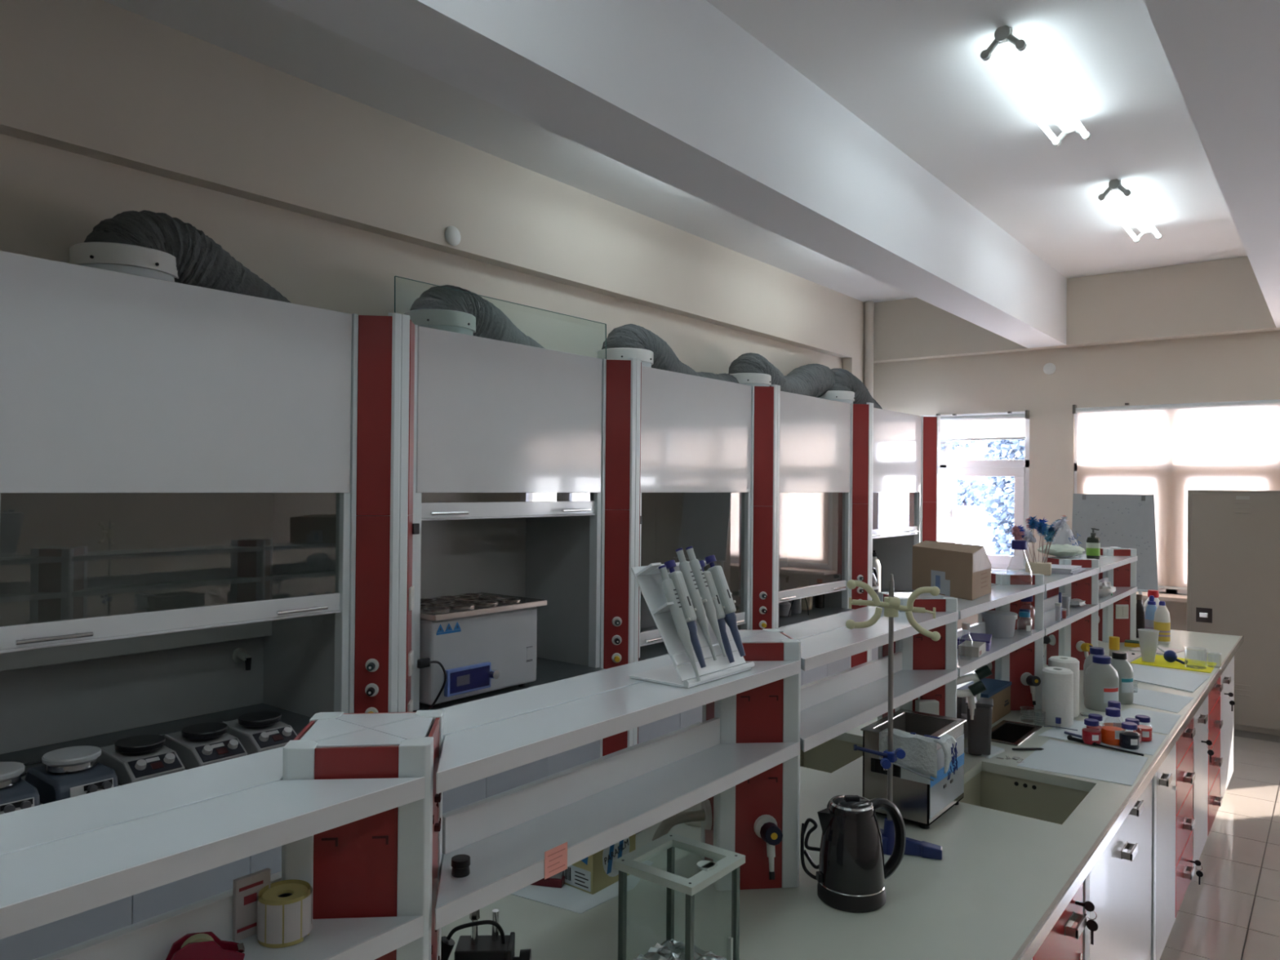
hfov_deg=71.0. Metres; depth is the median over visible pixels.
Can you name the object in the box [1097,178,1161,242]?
ceiling light
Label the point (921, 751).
towel
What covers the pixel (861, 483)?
column
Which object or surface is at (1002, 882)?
countertop
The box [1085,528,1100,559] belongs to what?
soap bottle
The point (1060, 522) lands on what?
brush
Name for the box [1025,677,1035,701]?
tap
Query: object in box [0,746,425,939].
shelf
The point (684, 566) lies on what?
pipette
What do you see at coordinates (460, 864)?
lid
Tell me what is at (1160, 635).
print
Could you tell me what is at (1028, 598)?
bottle
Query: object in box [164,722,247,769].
hotplate stirrer
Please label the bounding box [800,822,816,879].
cord
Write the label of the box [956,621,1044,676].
shelf
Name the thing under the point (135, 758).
hotplate stirrer
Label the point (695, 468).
fume hood
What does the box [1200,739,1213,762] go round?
bunch
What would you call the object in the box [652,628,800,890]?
column
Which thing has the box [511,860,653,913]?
paper sheet
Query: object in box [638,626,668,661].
countertop
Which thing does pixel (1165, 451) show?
roller blind
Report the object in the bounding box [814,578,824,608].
jar
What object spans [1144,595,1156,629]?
spray bottle
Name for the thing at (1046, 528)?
brush
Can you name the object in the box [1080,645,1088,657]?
tap
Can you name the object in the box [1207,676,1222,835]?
base cabinet
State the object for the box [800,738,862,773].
sink
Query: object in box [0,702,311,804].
countertop
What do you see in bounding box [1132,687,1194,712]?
paper sheet
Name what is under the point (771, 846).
tap
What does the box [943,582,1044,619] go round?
shelf
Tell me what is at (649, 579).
stand
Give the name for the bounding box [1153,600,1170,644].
bottle
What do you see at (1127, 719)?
bottle
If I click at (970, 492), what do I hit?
tree
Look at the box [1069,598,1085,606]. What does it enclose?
heap
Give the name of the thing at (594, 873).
box
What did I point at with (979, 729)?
measuring jug
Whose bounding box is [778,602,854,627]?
countertop
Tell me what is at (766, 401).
column
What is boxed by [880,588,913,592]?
countertop
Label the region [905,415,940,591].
column
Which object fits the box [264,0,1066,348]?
beam
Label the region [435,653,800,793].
shelf
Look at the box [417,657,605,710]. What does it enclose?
countertop
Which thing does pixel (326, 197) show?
wall
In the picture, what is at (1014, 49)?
ceiling light
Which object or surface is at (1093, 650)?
plastic jug
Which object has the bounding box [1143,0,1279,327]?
beam
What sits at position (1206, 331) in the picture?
wall
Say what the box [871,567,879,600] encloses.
flask
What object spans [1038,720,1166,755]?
paper sheet
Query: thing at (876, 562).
wash bottle
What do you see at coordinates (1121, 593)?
shelf
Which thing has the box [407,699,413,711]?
socket
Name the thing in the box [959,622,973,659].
clear bottle
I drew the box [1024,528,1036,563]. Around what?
brush
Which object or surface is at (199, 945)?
tape dispenser
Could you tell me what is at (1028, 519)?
brush
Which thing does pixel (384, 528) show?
column
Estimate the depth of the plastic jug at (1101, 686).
3.49 m
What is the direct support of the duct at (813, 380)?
on the fume hood at (815, 451)
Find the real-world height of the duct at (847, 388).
0.774 m
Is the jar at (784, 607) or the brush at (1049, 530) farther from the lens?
the jar at (784, 607)
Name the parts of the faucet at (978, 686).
arm, arm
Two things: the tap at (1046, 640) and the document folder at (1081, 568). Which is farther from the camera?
the tap at (1046, 640)
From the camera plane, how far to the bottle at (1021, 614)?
3.33 m
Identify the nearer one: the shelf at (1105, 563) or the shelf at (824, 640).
the shelf at (824, 640)
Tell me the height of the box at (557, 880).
0.032 m
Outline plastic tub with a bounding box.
[981,610,1017,638]
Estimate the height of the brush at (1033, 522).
0.255 m
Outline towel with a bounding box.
[879,728,957,781]
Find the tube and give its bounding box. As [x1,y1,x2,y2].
[1054,602,1061,621]
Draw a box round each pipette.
[658,564,700,681]
[664,560,706,667]
[675,547,716,660]
[685,546,726,657]
[698,560,734,662]
[704,555,745,657]
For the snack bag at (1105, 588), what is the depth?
4.52 m
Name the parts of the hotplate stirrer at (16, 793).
plate, control panel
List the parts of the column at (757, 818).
corner post, red panel, corner post, red panel, tap knob, corner post, red panel, corner post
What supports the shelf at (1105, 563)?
attached to the column at (1075, 639)
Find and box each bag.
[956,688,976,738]
[1037,543,1084,555]
[1049,515,1082,556]
[1098,581,1115,596]
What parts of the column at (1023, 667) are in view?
corner post, red panel, corner post, red panel, tap knob, corner post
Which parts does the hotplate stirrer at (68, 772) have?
plate, control panel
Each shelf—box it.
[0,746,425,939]
[33,871,423,959]
[434,717,799,929]
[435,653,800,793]
[776,605,958,671]
[800,651,957,751]
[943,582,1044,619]
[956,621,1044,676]
[1017,567,1099,591]
[1043,592,1099,635]
[1075,554,1137,573]
[1098,577,1137,608]
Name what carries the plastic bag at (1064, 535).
on the shelf at (1105, 563)
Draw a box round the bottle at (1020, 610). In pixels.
[1017,608,1032,630]
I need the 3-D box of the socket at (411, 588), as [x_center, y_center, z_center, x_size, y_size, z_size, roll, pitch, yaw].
[-0.917,0.474,3.601,0.012,0.090,0.080,1,0,-7]
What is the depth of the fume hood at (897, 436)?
8.02 m
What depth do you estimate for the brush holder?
3.88 m
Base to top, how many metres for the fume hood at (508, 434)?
2.410 m
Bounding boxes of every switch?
[150,761,164,769]
[216,746,228,755]
[271,733,283,741]
[816,871,822,882]
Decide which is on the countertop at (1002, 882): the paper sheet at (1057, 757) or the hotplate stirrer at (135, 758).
the paper sheet at (1057, 757)
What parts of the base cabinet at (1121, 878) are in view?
door, handle, handle, panel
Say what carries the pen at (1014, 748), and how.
on the paper sheet at (1057, 757)
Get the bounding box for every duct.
[69,209,290,302]
[404,284,544,348]
[596,324,738,383]
[728,352,835,397]
[819,368,882,408]
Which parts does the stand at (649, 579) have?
rail, plate, rail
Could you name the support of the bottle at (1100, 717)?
on the paper sheet at (1149, 748)
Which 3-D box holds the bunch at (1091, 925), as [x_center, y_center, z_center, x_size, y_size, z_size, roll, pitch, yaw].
[1.069,1.057,2.148,0.049,0.102,0.010,0,0,38]
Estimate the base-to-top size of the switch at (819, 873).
0.017 m
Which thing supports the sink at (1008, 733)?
in the countertop at (1002, 882)
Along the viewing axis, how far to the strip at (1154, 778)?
3.06 m
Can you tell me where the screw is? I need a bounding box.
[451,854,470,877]
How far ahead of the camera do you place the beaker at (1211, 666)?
4.36 m
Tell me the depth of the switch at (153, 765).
2.74 m
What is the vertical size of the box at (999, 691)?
0.118 m
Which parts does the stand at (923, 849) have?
rod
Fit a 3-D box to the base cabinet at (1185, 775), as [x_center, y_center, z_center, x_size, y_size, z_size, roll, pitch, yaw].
[2.042,1.369,3.826,0.545,0.864,0.496,0,0,38]
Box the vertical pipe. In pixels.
[863,301,874,398]
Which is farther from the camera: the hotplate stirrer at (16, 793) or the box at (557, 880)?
the hotplate stirrer at (16, 793)
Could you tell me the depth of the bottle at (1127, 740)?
2.97 m
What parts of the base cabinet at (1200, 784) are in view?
handle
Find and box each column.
[281,710,443,959]
[285,312,419,717]
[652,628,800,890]
[749,384,780,630]
[831,402,873,667]
[877,591,957,719]
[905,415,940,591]
[977,570,1044,710]
[1043,556,1098,670]
[1097,546,1136,642]
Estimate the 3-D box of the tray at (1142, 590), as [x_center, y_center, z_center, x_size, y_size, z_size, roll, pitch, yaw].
[3.318,0.762,6.308,0.550,0.019,0.060,0,0,38]
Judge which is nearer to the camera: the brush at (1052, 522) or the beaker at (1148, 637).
the brush at (1052, 522)
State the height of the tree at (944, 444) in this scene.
6.027 m
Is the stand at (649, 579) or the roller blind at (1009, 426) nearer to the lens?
the stand at (649, 579)
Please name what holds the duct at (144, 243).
on the fume hood at (175, 457)
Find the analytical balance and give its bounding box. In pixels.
[613,832,745,959]
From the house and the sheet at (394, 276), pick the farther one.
the house
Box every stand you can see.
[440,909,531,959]
[629,560,755,688]
[880,573,942,859]
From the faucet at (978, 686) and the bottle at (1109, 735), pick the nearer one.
the faucet at (978, 686)
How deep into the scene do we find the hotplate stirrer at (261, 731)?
3.07 m
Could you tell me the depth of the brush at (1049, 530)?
3.91 m
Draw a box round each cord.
[800,817,819,869]
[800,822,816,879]
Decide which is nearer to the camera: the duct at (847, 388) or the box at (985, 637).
the box at (985, 637)
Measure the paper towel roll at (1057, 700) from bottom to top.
0.200 m
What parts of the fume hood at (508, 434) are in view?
sash handle, door, door, door, sash handle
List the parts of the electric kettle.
spout, lid, lid knob, handle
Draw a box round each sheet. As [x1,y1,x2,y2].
[394,275,606,359]
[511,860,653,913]
[964,745,1004,758]
[1017,739,1147,786]
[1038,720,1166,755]
[1098,707,1181,734]
[1132,664,1209,692]
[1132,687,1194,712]
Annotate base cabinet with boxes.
[1032,882,1086,959]
[1088,778,1152,959]
[1155,742,1176,959]
[1175,717,1195,917]
[1192,695,1208,867]
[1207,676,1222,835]
[1219,656,1235,799]
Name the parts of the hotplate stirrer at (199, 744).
plate, control panel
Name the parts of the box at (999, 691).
lid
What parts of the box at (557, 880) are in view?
lid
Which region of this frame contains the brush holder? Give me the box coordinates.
[1025,561,1051,575]
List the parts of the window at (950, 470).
handle, sash, sill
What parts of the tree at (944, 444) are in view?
crown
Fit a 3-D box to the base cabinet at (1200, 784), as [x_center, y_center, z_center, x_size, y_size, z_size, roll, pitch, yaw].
[2.373,1.374,4.249,0.545,0.864,0.521,0,0,38]
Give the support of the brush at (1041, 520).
in the brush holder
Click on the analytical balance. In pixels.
(631, 863)
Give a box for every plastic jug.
[1083,646,1104,694]
[1084,654,1119,711]
[1110,651,1133,704]
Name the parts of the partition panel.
number plate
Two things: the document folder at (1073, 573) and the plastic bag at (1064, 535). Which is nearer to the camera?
the document folder at (1073, 573)
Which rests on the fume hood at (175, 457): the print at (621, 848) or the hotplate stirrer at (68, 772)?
the hotplate stirrer at (68, 772)
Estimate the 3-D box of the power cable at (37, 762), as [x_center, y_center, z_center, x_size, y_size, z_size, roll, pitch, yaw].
[-1.906,0.916,2.825,0.302,0.040,0.264,0,0,38]
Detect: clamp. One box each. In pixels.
[845,579,940,640]
[853,744,905,770]
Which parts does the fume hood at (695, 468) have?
sash handle, door, door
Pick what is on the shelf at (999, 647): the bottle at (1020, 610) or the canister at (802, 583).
the bottle at (1020, 610)
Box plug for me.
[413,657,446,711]
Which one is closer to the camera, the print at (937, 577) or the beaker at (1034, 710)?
the print at (937, 577)
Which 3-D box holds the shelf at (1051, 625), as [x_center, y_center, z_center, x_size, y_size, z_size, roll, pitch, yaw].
[1.784,0.572,3.970,0.260,0.080,0.978,0,0,38]
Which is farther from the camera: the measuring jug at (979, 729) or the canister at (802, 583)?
the canister at (802, 583)
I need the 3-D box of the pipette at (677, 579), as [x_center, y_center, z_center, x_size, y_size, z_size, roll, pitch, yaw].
[0.086,0.253,1.711,0.097,0.200,0.026,0,0,38]
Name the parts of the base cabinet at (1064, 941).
handle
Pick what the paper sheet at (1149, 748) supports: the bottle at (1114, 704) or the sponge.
the bottle at (1114, 704)
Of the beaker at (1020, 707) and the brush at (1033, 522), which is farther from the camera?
the brush at (1033, 522)
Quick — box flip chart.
[1071,493,1158,604]
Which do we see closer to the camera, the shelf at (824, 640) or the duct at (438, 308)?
the shelf at (824, 640)
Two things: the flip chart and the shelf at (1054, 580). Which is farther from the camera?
the flip chart
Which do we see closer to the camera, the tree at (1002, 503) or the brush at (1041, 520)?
the brush at (1041, 520)
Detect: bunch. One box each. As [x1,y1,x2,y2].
[1075,901,1097,944]
[1189,859,1203,884]
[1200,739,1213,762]
[1224,692,1235,711]
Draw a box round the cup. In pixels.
[1062,595,1070,616]
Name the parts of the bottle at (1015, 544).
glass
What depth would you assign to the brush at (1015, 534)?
3.92 m
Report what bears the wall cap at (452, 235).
attached to the wall at (326, 197)
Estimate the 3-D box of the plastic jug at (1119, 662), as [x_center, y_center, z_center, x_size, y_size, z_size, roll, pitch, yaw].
[1.945,0.800,3.642,0.100,0.200,0.100,0,0,38]
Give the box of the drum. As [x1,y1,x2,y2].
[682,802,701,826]
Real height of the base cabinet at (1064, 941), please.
0.864 m
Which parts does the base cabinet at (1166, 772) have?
handle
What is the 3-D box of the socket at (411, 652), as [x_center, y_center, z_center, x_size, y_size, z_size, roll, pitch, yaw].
[-0.919,0.734,3.599,0.012,0.090,0.080,1,0,-7]
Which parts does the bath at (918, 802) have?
tank, panel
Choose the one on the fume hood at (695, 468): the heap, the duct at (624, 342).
the duct at (624, 342)
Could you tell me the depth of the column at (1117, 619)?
5.06 m
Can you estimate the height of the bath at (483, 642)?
0.406 m
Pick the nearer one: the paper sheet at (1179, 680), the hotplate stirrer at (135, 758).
the hotplate stirrer at (135, 758)
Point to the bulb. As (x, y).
(1169, 655)
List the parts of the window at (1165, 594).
sill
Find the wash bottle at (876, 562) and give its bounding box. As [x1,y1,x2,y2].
[872,550,880,591]
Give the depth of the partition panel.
6.40 m
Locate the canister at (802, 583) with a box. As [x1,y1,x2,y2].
[796,578,812,609]
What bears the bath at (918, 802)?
on the countertop at (1002, 882)
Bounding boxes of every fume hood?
[0,250,351,959]
[413,325,605,813]
[637,365,751,743]
[778,391,854,685]
[871,407,921,660]
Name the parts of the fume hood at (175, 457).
sash handle, door, door, spout, door, sash handle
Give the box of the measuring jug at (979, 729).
[965,696,993,755]
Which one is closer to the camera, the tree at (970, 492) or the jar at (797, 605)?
the jar at (797, 605)
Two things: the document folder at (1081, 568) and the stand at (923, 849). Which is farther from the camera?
the document folder at (1081, 568)
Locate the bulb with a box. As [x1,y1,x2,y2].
[1156,646,1187,664]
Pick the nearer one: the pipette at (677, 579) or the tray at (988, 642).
the pipette at (677, 579)
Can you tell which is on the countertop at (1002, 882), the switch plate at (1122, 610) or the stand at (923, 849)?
the stand at (923, 849)
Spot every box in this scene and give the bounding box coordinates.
[530,870,564,888]
[563,833,635,894]
[911,540,991,600]
[956,678,1011,724]
[957,632,991,651]
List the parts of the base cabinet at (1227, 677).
handle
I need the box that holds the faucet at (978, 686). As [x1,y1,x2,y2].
[917,665,991,719]
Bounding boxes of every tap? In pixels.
[766,842,775,871]
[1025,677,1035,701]
[1043,637,1052,655]
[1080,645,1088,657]
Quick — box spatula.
[1066,734,1144,755]
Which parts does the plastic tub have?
lid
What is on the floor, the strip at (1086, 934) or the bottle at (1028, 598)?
the strip at (1086, 934)
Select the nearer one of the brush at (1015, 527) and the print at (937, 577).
the print at (937, 577)
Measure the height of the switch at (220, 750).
0.015 m
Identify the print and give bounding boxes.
[602,837,629,876]
[935,575,940,589]
[1158,634,1170,636]
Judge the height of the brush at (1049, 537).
0.196 m
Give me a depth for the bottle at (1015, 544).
3.45 m
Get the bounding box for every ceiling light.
[980,25,1090,146]
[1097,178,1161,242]
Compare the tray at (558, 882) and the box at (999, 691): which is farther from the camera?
the box at (999, 691)
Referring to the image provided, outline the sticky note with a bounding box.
[544,841,567,879]
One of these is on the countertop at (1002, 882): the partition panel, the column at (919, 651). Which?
the column at (919, 651)
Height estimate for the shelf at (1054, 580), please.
0.026 m
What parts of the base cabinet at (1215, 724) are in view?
drawer, drawer, drawer, drawer, handle, handle, handle, handle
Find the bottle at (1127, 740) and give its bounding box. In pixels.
[1119,721,1140,749]
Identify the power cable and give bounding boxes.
[23,760,41,765]
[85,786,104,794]
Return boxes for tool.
[1044,725,1077,730]
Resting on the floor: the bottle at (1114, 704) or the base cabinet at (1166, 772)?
the base cabinet at (1166, 772)
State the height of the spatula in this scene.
0.018 m
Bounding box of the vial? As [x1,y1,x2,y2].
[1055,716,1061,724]
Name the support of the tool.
on the paper sheet at (1149, 748)
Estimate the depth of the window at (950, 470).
8.34 m
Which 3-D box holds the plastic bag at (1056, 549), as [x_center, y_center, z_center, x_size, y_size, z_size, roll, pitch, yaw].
[2.087,0.347,4.455,0.234,0.060,0.211,1,0,-41]
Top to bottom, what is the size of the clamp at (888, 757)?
0.058 m
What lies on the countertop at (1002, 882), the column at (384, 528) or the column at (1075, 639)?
the column at (1075, 639)
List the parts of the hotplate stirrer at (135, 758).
plate, control panel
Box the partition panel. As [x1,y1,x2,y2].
[1186,489,1279,742]
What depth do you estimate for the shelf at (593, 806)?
1.49 m
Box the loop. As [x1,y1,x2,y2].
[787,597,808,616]
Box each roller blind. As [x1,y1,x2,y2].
[936,409,1029,441]
[1072,399,1279,590]
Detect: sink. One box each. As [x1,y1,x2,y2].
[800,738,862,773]
[959,770,1088,824]
[991,720,1042,746]
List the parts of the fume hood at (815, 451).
spout, sash handle, door, door, sash handle, door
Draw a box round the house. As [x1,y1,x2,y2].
[956,505,1013,554]
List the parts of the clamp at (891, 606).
screw knob, screw knob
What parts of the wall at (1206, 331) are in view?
trim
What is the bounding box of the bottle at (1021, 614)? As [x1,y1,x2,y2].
[1017,611,1031,635]
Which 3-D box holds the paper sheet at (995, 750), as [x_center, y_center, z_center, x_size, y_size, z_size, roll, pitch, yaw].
[1.129,0.884,2.937,0.128,0.008,0.097,1,0,-40]
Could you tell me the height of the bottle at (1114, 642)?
0.145 m
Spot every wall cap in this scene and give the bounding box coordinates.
[444,226,460,245]
[1043,363,1055,374]
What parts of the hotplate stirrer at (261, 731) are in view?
plate, control panel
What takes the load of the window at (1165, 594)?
in the wall at (1206, 331)
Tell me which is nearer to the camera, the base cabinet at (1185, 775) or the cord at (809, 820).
the cord at (809, 820)
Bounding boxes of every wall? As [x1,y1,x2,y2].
[0,0,864,754]
[873,256,1279,631]
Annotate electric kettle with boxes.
[816,795,906,912]
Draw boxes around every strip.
[1082,872,1089,959]
[1151,772,1156,959]
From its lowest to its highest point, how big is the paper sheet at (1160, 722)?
0.001 m
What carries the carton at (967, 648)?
on the shelf at (999, 647)
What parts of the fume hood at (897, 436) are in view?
door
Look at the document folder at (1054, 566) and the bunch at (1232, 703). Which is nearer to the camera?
the document folder at (1054, 566)
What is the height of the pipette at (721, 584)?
0.200 m
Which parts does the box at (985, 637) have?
lid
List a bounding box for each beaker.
[1019,706,1035,723]
[1033,710,1045,724]
[1137,628,1159,662]
[1184,647,1208,668]
[1206,652,1221,667]
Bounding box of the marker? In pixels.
[1064,731,1082,737]
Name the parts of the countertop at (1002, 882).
edge trim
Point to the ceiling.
(914, 72)
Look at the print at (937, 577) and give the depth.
3.13 m
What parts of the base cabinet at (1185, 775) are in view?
drawer, drawer, drawer, drawer, handle, handle, handle, handle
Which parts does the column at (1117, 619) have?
red panel, corner post, red panel, corner post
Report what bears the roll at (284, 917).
on the shelf at (153, 938)
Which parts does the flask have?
handle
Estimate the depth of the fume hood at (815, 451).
6.84 m
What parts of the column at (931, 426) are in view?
red panel, red panel, post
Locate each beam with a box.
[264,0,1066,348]
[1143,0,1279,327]
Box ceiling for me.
[102,0,1247,302]
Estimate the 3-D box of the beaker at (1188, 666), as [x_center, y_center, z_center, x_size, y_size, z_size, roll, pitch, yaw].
[2.696,0.864,4.355,0.099,0.095,0.099,0,0,38]
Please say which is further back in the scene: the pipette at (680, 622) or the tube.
the tube
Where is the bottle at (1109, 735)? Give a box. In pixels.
[1099,706,1124,745]
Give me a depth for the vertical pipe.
8.85 m
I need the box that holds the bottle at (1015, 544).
[1005,539,1032,584]
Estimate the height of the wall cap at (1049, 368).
0.104 m
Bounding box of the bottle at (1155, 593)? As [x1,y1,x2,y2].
[1143,590,1159,609]
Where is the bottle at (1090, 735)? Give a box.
[1082,718,1101,744]
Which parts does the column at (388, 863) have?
corner post, red panel, corner post, red panel, red panel, corner post, corner post, red panel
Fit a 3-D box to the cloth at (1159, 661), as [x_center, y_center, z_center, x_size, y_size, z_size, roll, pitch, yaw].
[2.667,0.910,4.479,0.342,0.003,0.360,0,0,38]
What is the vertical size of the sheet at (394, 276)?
0.597 m
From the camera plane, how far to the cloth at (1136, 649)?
4.81 m
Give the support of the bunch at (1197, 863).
hanging from the base cabinet at (1185, 775)
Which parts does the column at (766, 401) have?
red panel, red panel, post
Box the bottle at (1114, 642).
[1108,635,1119,656]
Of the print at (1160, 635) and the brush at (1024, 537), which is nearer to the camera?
the brush at (1024, 537)
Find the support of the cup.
on the shelf at (1051, 625)
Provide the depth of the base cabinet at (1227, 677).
4.99 m
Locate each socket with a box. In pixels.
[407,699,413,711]
[408,586,413,610]
[408,649,413,675]
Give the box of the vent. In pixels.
[871,757,900,777]
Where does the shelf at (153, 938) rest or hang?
attached to the column at (388, 863)
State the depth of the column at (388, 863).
1.14 m
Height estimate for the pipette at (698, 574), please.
0.211 m
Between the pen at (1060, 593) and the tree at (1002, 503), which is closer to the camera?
the pen at (1060, 593)
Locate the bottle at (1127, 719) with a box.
[1124,717,1142,743]
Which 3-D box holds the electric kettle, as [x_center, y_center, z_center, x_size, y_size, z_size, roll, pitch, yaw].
[0.455,0.769,1.890,0.170,0.213,0.141,1,0,-40]
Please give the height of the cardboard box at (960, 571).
0.173 m
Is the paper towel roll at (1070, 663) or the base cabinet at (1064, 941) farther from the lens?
the paper towel roll at (1070, 663)
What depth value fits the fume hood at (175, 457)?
3.14 m
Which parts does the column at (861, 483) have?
red panel, red panel, post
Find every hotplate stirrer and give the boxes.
[0,761,39,814]
[24,745,118,804]
[97,734,184,785]
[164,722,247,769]
[221,711,297,755]
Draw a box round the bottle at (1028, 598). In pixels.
[1021,595,1035,609]
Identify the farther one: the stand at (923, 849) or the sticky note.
the stand at (923, 849)
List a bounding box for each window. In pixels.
[919,411,1029,570]
[1073,413,1186,602]
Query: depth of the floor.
4.08 m
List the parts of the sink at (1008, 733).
bowl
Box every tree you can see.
[940,440,986,460]
[956,477,993,506]
[983,439,1024,555]
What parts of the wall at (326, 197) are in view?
trim, trim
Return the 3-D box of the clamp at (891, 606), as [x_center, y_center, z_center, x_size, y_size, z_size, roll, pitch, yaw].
[0.595,0.307,2.122,0.223,0.143,0.044,1,0,0]
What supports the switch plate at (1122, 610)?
attached to the column at (1117, 619)
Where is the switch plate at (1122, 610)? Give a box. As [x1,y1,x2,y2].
[1115,604,1128,618]
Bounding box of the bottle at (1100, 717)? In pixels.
[1086,713,1102,730]
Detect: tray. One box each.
[530,875,564,888]
[957,640,991,651]
[1137,589,1147,591]
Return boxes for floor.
[1160,736,1279,959]
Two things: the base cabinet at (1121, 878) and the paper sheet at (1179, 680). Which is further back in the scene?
the paper sheet at (1179, 680)
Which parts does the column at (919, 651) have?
corner post, red panel, corner post, red panel, corner post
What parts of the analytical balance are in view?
post, post, frame, post, door pull, post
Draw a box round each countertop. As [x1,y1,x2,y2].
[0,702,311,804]
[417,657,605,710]
[441,629,1244,959]
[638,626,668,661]
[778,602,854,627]
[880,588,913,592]
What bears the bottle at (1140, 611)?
on the countertop at (1002, 882)
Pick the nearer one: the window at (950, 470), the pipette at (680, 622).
the pipette at (680, 622)
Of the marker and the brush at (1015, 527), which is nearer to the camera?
the marker
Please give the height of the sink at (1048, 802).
0.281 m
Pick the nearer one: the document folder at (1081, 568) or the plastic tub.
the plastic tub
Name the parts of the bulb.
bulb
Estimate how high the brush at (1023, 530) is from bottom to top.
0.214 m
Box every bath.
[419,592,546,707]
[860,708,966,829]
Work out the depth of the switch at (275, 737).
3.05 m
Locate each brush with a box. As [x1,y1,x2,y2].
[1008,529,1026,562]
[1010,523,1029,562]
[1016,525,1030,562]
[1022,531,1033,562]
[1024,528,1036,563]
[1025,516,1034,560]
[1027,515,1039,562]
[1035,518,1048,562]
[1036,520,1047,560]
[1038,524,1048,551]
[1042,523,1054,562]
[1044,516,1068,561]
[1044,529,1057,563]
[1046,521,1058,562]
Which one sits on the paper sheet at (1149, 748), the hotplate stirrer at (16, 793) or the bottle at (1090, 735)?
the bottle at (1090, 735)
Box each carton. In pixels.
[232,867,271,942]
[958,640,986,657]
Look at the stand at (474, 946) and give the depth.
1.53 m
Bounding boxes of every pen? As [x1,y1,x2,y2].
[1012,746,1044,750]
[1058,591,1062,619]
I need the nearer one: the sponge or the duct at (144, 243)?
the duct at (144, 243)
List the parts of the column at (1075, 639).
tap knob, corner post, red panel, corner post, red panel, tap knob, corner post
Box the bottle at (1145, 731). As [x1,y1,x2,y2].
[1133,715,1152,741]
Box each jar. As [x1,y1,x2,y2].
[778,601,791,616]
[790,598,801,613]
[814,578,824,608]
[1062,608,1066,618]
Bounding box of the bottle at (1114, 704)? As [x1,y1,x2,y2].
[1102,700,1125,731]
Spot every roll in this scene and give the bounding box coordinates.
[256,879,312,947]
[1041,666,1073,727]
[1048,655,1079,717]
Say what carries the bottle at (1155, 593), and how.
on the countertop at (1002, 882)
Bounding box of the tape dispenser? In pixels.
[165,931,244,959]
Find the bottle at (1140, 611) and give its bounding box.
[1136,594,1145,638]
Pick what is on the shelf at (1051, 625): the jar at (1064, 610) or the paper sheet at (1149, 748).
the jar at (1064, 610)
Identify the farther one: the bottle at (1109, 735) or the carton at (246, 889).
the bottle at (1109, 735)
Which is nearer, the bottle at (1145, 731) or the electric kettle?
the electric kettle
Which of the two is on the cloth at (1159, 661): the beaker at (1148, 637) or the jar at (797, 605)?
the beaker at (1148, 637)
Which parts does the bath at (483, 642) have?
control panel, lid, lid, maker plate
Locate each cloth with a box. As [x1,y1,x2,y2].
[1125,650,1141,662]
[1128,646,1186,654]
[1130,654,1217,673]
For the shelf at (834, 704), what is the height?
0.080 m
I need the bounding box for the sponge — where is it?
[1124,639,1140,647]
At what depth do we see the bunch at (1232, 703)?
4.85 m
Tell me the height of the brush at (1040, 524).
0.238 m
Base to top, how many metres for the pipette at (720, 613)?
0.200 m
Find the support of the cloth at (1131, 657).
on the countertop at (1002, 882)
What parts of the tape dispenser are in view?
blade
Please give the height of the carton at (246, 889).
0.072 m
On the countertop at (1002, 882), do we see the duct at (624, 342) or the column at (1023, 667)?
the column at (1023, 667)
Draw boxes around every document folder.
[1051,564,1081,570]
[1051,567,1086,573]
[1051,570,1081,574]
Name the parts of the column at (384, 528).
knob, knob, red panel, red panel, post, red panel, red panel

